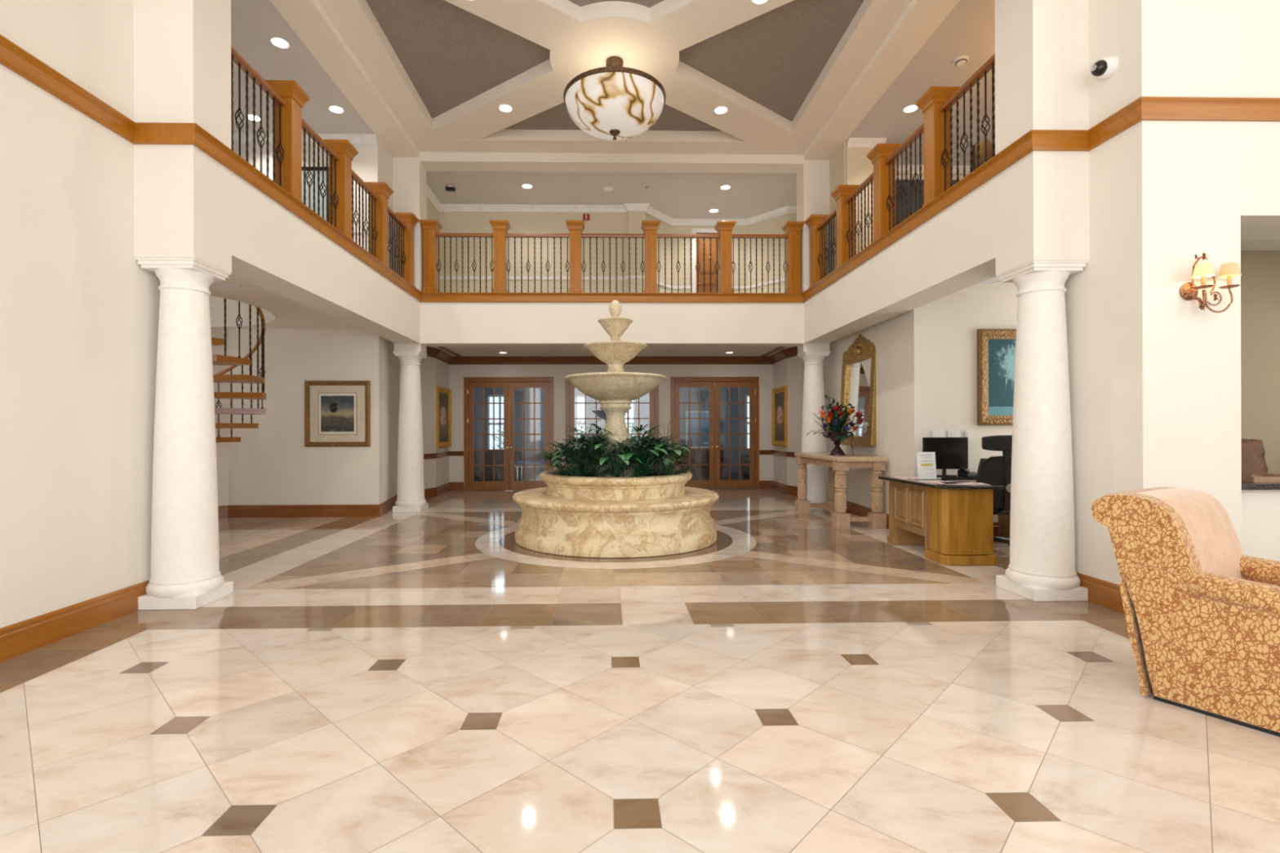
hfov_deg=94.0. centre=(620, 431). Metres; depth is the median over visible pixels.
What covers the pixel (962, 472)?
desk phone
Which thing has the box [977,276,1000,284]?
recessed light
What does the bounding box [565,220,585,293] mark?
newel post
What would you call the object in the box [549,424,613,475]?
palm plant
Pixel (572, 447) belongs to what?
palm plant
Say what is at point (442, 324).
wall
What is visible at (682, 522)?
basin
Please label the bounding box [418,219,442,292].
newel post
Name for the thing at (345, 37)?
ceiling
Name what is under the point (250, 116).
recessed light
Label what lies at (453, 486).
baseboard
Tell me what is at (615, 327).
bowl
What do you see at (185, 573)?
stone column
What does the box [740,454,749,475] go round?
sofa
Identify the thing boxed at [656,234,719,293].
balcony railing
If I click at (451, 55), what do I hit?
panels
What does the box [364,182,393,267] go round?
newel post
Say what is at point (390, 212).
balcony railing
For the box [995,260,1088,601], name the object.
stone column
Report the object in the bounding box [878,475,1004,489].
countertop
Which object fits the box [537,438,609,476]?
palm plant
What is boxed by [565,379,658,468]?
door
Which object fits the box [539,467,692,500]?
basin
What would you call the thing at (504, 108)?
recessed light
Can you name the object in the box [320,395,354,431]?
print
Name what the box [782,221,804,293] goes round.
newel post
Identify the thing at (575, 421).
shrub
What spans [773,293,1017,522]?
wall
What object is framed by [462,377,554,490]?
door
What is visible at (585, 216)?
fire alarm
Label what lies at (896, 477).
leaflet
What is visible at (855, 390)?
wall mirror
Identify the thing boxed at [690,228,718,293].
door
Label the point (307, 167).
wall mirror
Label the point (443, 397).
print
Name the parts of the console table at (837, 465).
leg, leg, leg, leg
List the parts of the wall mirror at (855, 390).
glass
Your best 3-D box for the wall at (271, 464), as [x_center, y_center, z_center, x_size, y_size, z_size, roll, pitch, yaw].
[-0.617,-0.398,12.139,14.900,3.500,14.700,0,0,-1]
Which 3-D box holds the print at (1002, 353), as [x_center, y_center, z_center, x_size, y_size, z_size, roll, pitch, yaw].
[4.965,-0.673,7.465,0.780,0.960,0.012,0,0,-1]
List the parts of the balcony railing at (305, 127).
handrail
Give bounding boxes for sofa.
[473,450,524,478]
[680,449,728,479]
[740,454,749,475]
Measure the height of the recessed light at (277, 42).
0.010 m
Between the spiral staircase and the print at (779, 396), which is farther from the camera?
the print at (779, 396)
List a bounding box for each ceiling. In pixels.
[208,275,359,328]
[231,0,995,218]
[431,346,791,356]
[954,240,1279,293]
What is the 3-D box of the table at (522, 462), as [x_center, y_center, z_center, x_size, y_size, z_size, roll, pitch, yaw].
[-2.142,1.077,15.757,1.240,0.560,0.940,0,0,-1]
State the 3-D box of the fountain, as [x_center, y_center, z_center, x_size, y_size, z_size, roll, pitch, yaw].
[-0.068,-0.159,7.600,2.589,3.018,2.589,0,0,4]
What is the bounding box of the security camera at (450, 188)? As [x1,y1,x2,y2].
[444,184,455,191]
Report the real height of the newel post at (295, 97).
1.250 m
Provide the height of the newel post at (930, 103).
1.250 m
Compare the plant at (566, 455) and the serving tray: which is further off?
the plant at (566, 455)
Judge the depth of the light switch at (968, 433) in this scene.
7.45 m
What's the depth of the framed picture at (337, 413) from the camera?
9.48 m
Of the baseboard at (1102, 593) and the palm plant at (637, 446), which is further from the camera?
the palm plant at (637, 446)
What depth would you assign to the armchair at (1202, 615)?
2.92 m
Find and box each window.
[487,395,503,449]
[574,395,586,448]
[625,400,635,443]
[745,394,749,450]
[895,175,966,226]
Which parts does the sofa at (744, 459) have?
armrest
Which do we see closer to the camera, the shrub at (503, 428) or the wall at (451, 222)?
the wall at (451, 222)
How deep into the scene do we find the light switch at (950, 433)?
7.44 m
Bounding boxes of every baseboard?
[0,580,149,662]
[217,482,449,518]
[414,285,808,291]
[449,482,463,490]
[759,480,773,488]
[773,480,998,536]
[1076,572,1124,613]
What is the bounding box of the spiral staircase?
[211,298,266,442]
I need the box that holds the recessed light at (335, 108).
[328,105,344,113]
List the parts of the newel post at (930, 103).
post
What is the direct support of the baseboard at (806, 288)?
attached to the wall at (442, 324)
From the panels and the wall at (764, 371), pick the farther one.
the wall at (764, 371)
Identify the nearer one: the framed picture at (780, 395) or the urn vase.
the urn vase
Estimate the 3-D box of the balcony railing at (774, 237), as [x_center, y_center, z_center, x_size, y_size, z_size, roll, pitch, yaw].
[2.393,-2.867,10.324,0.986,1.052,0.080,0,0,-1]
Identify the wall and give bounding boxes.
[0,0,159,628]
[133,0,426,354]
[210,327,749,506]
[233,138,967,293]
[419,151,804,346]
[448,364,773,490]
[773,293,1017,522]
[796,0,1088,354]
[1064,0,1279,584]
[1240,250,1279,474]
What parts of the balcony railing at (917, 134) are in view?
handrail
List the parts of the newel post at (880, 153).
post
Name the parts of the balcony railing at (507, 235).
handrail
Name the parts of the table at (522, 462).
leg, leg, table rail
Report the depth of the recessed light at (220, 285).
6.66 m
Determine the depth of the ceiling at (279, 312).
8.69 m
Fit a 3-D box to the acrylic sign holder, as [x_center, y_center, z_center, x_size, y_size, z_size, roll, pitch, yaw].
[3.349,0.235,8.602,0.100,0.240,0.200,0,0,29]
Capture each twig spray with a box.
[579,418,602,475]
[647,419,674,475]
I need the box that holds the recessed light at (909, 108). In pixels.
[902,104,918,112]
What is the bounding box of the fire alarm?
[582,213,589,220]
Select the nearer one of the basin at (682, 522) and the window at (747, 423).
the basin at (682, 522)
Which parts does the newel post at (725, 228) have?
post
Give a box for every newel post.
[264,80,310,203]
[323,139,358,240]
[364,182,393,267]
[394,212,418,287]
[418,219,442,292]
[488,219,511,292]
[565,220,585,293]
[640,220,660,293]
[714,221,736,293]
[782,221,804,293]
[804,214,829,288]
[831,184,859,269]
[866,143,902,243]
[915,86,960,207]
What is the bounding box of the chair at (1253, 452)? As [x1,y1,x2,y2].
[1240,439,1268,475]
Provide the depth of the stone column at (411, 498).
10.07 m
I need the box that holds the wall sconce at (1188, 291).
[1179,252,1241,312]
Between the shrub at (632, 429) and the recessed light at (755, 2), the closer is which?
the recessed light at (755, 2)
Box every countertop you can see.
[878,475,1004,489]
[1241,481,1279,489]
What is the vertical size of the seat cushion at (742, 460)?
0.120 m
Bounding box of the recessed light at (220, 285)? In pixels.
[210,282,241,288]
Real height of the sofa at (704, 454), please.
0.770 m
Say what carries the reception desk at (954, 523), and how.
on the floor at (431, 680)
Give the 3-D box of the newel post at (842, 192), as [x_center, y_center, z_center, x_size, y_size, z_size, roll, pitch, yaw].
[3.317,-2.969,8.829,0.310,1.250,0.310,0,0,-1]
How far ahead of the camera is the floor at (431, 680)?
2.85 m
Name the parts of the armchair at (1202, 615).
panel, backrest, arm panel, arm panel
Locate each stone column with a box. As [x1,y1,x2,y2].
[135,257,233,609]
[392,351,428,512]
[796,351,831,510]
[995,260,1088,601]
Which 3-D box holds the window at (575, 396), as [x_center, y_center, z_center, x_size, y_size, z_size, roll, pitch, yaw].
[-1.447,-0.271,19.293,0.710,1.810,0.080,0,0,-1]
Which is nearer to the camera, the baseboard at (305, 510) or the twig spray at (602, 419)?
the twig spray at (602, 419)
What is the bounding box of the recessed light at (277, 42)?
[270,36,289,48]
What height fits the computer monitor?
0.465 m
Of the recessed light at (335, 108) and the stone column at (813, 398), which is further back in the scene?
the stone column at (813, 398)
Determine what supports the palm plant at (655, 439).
on the fountain
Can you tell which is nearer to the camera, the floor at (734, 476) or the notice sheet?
the notice sheet
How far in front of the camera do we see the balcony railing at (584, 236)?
10.26 m
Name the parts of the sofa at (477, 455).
backrest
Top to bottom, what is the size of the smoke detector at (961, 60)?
0.050 m
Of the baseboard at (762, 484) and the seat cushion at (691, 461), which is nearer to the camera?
the baseboard at (762, 484)
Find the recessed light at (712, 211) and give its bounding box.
[708,208,719,213]
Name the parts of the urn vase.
flower, flower, flower, flower, flower, flower, flower, flower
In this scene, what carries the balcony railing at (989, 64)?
on the cap
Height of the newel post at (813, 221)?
1.250 m
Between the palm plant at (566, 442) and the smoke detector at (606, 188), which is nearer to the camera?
the palm plant at (566, 442)
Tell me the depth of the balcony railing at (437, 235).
10.21 m
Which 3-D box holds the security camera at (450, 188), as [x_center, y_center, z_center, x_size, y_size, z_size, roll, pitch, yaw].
[-3.205,-4.565,11.233,0.178,0.110,0.080,0,0,5]
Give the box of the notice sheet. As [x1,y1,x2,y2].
[915,452,937,479]
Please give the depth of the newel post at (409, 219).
9.77 m
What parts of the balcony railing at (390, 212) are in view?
handrail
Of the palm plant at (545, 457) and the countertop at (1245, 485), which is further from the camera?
the palm plant at (545, 457)
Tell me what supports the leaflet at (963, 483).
on the reception desk at (954, 523)
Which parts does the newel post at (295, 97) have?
post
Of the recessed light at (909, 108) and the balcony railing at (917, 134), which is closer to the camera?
the balcony railing at (917, 134)
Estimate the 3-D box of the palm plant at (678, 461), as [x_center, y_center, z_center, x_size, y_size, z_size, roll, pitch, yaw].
[0.596,0.355,7.781,0.765,0.441,0.787,0,0,-4]
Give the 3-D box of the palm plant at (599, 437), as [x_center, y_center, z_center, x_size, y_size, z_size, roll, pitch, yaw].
[-0.061,0.238,7.162,1.182,0.681,1.216,0,0,-1]
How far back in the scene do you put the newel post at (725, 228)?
10.21 m
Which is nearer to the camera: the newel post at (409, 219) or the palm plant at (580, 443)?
the palm plant at (580, 443)
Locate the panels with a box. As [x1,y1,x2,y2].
[365,0,863,131]
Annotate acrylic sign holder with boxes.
[848,439,857,456]
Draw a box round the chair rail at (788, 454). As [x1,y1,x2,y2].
[423,449,795,459]
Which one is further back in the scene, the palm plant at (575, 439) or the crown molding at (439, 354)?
the crown molding at (439, 354)
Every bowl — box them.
[564,372,666,400]
[583,341,647,372]
[597,317,632,341]
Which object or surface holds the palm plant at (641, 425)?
on the fountain
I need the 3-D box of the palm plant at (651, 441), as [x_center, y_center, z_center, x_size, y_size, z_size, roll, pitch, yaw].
[0.297,0.251,7.601,1.166,0.653,1.133,0,0,-17]
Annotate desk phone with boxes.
[957,466,977,477]
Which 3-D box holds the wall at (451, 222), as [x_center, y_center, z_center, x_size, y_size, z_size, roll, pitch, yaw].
[-0.109,-3.600,9.010,17.600,2.700,8.420,0,0,-1]
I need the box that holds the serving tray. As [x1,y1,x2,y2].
[1241,473,1279,482]
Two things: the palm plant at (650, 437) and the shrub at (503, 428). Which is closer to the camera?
the palm plant at (650, 437)
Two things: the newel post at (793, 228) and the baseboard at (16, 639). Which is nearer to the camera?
the baseboard at (16, 639)
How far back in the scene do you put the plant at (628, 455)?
6.73 m
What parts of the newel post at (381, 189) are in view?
post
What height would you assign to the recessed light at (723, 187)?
0.010 m
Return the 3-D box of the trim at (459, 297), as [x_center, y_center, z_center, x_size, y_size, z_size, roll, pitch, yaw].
[-0.129,-2.257,10.094,6.507,0.155,0.052,0,0,-1]
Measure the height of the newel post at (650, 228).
1.250 m
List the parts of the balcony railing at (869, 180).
handrail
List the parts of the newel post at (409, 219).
post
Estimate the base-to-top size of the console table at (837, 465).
0.985 m
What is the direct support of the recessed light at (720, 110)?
in the ceiling at (345, 37)
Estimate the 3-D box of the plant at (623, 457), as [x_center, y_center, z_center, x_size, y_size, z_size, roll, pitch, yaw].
[-0.020,0.360,6.700,0.526,0.435,0.465,0,0,5]
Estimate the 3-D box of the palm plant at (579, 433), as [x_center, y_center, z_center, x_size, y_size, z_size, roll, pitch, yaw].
[-0.301,0.286,7.311,1.021,0.586,0.997,0,0,27]
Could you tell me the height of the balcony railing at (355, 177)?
1.052 m
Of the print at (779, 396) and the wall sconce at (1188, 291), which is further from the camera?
the print at (779, 396)
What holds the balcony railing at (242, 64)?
on the cap
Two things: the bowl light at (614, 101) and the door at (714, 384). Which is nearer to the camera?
the bowl light at (614, 101)
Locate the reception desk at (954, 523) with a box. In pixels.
[878,475,1010,565]
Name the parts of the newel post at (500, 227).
post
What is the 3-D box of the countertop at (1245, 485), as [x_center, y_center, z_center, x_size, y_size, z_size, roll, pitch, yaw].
[5.416,0.396,4.637,1.995,0.045,0.680,0,0,-1]
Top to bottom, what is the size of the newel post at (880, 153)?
1.250 m
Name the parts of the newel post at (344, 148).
post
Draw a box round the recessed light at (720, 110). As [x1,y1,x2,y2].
[714,106,728,114]
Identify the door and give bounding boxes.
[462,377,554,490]
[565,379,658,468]
[670,377,759,488]
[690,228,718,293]
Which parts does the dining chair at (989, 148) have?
leg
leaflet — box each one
[891,475,918,479]
[917,480,962,484]
[946,482,991,485]
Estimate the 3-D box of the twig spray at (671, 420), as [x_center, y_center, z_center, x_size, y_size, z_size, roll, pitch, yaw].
[0.478,0.211,7.529,0.250,0.727,0.605,0,0,-14]
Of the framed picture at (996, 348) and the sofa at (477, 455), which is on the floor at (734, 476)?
the sofa at (477, 455)
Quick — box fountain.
[512,300,719,558]
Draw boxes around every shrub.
[489,427,503,448]
[574,421,585,437]
[629,422,633,442]
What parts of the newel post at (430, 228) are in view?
post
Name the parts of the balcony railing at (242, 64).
handrail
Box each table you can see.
[514,460,544,480]
[794,452,887,528]
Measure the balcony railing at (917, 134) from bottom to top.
1.052 m
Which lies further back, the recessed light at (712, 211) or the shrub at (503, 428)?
the shrub at (503, 428)
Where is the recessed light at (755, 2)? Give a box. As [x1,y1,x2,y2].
[751,0,768,4]
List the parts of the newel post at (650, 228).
post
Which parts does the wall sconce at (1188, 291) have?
lamp shade, scroll arm, lamp shade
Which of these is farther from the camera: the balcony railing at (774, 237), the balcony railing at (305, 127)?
the balcony railing at (774, 237)
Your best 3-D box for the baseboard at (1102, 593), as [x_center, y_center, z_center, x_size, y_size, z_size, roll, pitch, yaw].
[5.440,1.236,4.687,3.522,0.195,0.864,0,0,-1]
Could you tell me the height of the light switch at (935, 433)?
0.116 m
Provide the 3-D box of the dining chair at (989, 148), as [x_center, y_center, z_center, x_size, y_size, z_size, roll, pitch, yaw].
[4.339,-2.898,7.418,0.480,1.271,0.500,0,0,-21]
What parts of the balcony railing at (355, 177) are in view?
handrail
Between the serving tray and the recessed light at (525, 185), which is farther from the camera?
the recessed light at (525, 185)
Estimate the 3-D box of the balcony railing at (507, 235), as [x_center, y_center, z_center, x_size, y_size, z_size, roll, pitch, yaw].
[-1.424,-2.856,10.242,1.090,1.052,0.080,0,0,-1]
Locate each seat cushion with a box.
[680,460,693,466]
[692,460,722,466]
[740,457,749,462]
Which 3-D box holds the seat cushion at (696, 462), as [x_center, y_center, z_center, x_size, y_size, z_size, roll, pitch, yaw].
[2.330,0.863,16.144,0.720,0.120,0.620,0,0,-1]
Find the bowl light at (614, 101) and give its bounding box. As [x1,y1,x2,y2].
[563,56,666,140]
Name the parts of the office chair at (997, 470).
backrest, frame, headrest stem, tension knob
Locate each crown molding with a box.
[233,133,969,288]
[426,346,797,364]
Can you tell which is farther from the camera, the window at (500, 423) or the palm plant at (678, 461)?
the window at (500, 423)
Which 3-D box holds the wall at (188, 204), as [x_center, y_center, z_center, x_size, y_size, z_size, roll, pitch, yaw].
[-3.553,-3.332,7.487,0.446,4.015,5.875,0,0,-1]
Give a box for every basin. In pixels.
[512,486,719,558]
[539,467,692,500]
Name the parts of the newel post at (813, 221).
post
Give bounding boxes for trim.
[0,34,422,301]
[419,292,804,302]
[801,96,1279,302]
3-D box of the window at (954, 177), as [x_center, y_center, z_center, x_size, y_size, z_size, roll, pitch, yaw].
[5.360,-3.567,10.494,2.140,1.840,0.050,0,0,-1]
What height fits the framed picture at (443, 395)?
1.300 m
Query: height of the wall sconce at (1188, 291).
0.427 m
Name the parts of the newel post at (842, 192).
post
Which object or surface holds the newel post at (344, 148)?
on the cap
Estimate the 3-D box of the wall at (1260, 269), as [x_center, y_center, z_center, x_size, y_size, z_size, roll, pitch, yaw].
[5.571,-0.417,5.822,3.200,3.500,0.200,0,0,-1]
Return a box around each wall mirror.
[302,166,328,222]
[840,334,875,446]
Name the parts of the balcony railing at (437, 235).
handrail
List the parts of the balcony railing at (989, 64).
handrail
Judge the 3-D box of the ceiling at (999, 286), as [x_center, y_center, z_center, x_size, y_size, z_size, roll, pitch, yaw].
[5.759,-2.001,7.537,4.340,0.534,5.420,0,0,-1]
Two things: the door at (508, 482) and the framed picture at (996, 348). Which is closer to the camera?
the framed picture at (996, 348)
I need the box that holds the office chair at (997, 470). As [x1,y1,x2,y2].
[976,435,1012,546]
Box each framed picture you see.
[304,380,370,446]
[435,386,451,448]
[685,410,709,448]
[772,385,787,446]
[977,328,1016,425]
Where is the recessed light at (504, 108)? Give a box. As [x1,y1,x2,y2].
[498,104,512,112]
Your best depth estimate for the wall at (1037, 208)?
5.01 m
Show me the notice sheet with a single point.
(926, 467)
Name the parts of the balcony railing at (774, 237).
handrail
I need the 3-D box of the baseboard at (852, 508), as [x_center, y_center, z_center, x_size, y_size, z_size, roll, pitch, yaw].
[5.010,1.237,10.670,2.922,0.195,6.443,0,0,-1]
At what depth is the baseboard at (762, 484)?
13.83 m
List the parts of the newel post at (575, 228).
post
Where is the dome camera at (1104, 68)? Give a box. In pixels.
[1090,56,1118,79]
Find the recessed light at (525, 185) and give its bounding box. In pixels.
[521,183,532,188]
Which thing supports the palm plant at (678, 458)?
on the fountain
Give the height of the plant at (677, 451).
0.420 m
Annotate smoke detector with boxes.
[603,186,613,191]
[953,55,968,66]
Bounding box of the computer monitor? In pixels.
[922,437,968,476]
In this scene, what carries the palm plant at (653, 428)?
on the fountain
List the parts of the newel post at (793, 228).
post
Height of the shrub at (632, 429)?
1.669 m
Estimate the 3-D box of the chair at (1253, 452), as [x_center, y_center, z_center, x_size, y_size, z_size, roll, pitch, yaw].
[4.858,0.216,4.728,0.328,0.315,0.244,0,0,-1]
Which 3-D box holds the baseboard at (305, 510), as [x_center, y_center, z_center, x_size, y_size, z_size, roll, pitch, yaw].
[-5.833,1.271,11.466,4.032,0.195,4.383,0,0,-1]
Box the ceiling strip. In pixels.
[438,346,784,356]
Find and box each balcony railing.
[231,46,285,186]
[301,118,340,227]
[351,169,378,257]
[387,206,406,278]
[435,233,493,292]
[505,233,569,293]
[581,233,644,293]
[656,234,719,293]
[732,234,788,293]
[817,208,836,279]
[845,172,873,259]
[884,123,924,231]
[938,53,995,191]
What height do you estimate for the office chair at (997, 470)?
1.293 m
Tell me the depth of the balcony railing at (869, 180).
8.26 m
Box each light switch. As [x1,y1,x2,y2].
[932,431,945,437]
[947,431,960,437]
[965,431,971,439]
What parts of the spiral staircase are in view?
handrail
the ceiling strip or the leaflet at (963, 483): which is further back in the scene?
the ceiling strip
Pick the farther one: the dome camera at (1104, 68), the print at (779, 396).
the print at (779, 396)
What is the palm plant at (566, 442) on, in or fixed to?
on the fountain
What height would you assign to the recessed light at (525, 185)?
0.010 m
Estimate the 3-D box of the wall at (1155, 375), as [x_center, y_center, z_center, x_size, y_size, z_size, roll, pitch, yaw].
[5.441,-2.017,4.698,3.500,6.700,0.842,0,0,-1]
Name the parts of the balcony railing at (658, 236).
handrail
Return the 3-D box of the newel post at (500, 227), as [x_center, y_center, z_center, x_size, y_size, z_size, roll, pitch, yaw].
[-2.069,-2.953,10.228,0.310,1.250,0.310,0,0,-1]
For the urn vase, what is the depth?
8.74 m
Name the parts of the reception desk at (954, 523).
raised panel, corner post, panel, raised panel, corner post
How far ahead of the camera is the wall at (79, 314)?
4.00 m
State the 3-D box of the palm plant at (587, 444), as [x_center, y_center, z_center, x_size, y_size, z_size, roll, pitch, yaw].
[-0.516,0.363,8.070,0.734,0.431,0.752,0,0,-5]
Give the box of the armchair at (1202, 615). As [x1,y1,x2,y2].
[1091,486,1279,737]
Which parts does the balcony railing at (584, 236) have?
handrail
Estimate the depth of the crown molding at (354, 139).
12.21 m
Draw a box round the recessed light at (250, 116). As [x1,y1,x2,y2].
[244,114,260,121]
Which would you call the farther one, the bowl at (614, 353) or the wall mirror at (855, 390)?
the wall mirror at (855, 390)
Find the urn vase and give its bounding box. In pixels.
[806,394,869,455]
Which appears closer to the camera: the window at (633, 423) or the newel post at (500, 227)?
the newel post at (500, 227)
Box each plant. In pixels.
[533,441,586,475]
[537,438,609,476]
[538,444,587,475]
[539,441,590,474]
[546,449,617,476]
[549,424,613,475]
[553,435,601,474]
[554,431,632,476]
[560,444,597,474]
[571,440,624,477]
[574,422,658,477]
[591,441,653,477]
[595,444,642,477]
[607,423,675,476]
[610,426,687,475]
[614,444,672,476]
[620,448,674,476]
[629,423,662,471]
[635,437,687,475]
[637,436,683,474]
[642,441,691,475]
[651,442,699,475]
[654,444,695,475]
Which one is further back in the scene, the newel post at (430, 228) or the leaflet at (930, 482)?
the newel post at (430, 228)
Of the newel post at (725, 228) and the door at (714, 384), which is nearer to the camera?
the newel post at (725, 228)
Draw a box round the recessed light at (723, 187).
[720,185,731,190]
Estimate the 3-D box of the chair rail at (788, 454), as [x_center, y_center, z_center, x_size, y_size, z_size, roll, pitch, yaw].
[-0.269,0.498,12.573,7.890,0.105,2.410,0,0,-1]
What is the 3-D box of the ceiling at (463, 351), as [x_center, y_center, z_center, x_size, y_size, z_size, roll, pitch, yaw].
[-0.174,-1.982,12.224,8.600,0.534,3.450,0,0,-1]
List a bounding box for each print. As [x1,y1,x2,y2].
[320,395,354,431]
[439,392,448,442]
[774,391,784,440]
[988,339,1016,415]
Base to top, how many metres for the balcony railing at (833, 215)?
1.052 m
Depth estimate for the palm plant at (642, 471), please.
6.86 m
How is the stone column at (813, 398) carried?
on the floor at (431, 680)
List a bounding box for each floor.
[0,488,1279,852]
[474,472,749,480]
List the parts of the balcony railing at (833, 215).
handrail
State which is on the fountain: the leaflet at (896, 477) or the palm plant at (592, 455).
the palm plant at (592, 455)
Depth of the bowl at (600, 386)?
7.19 m

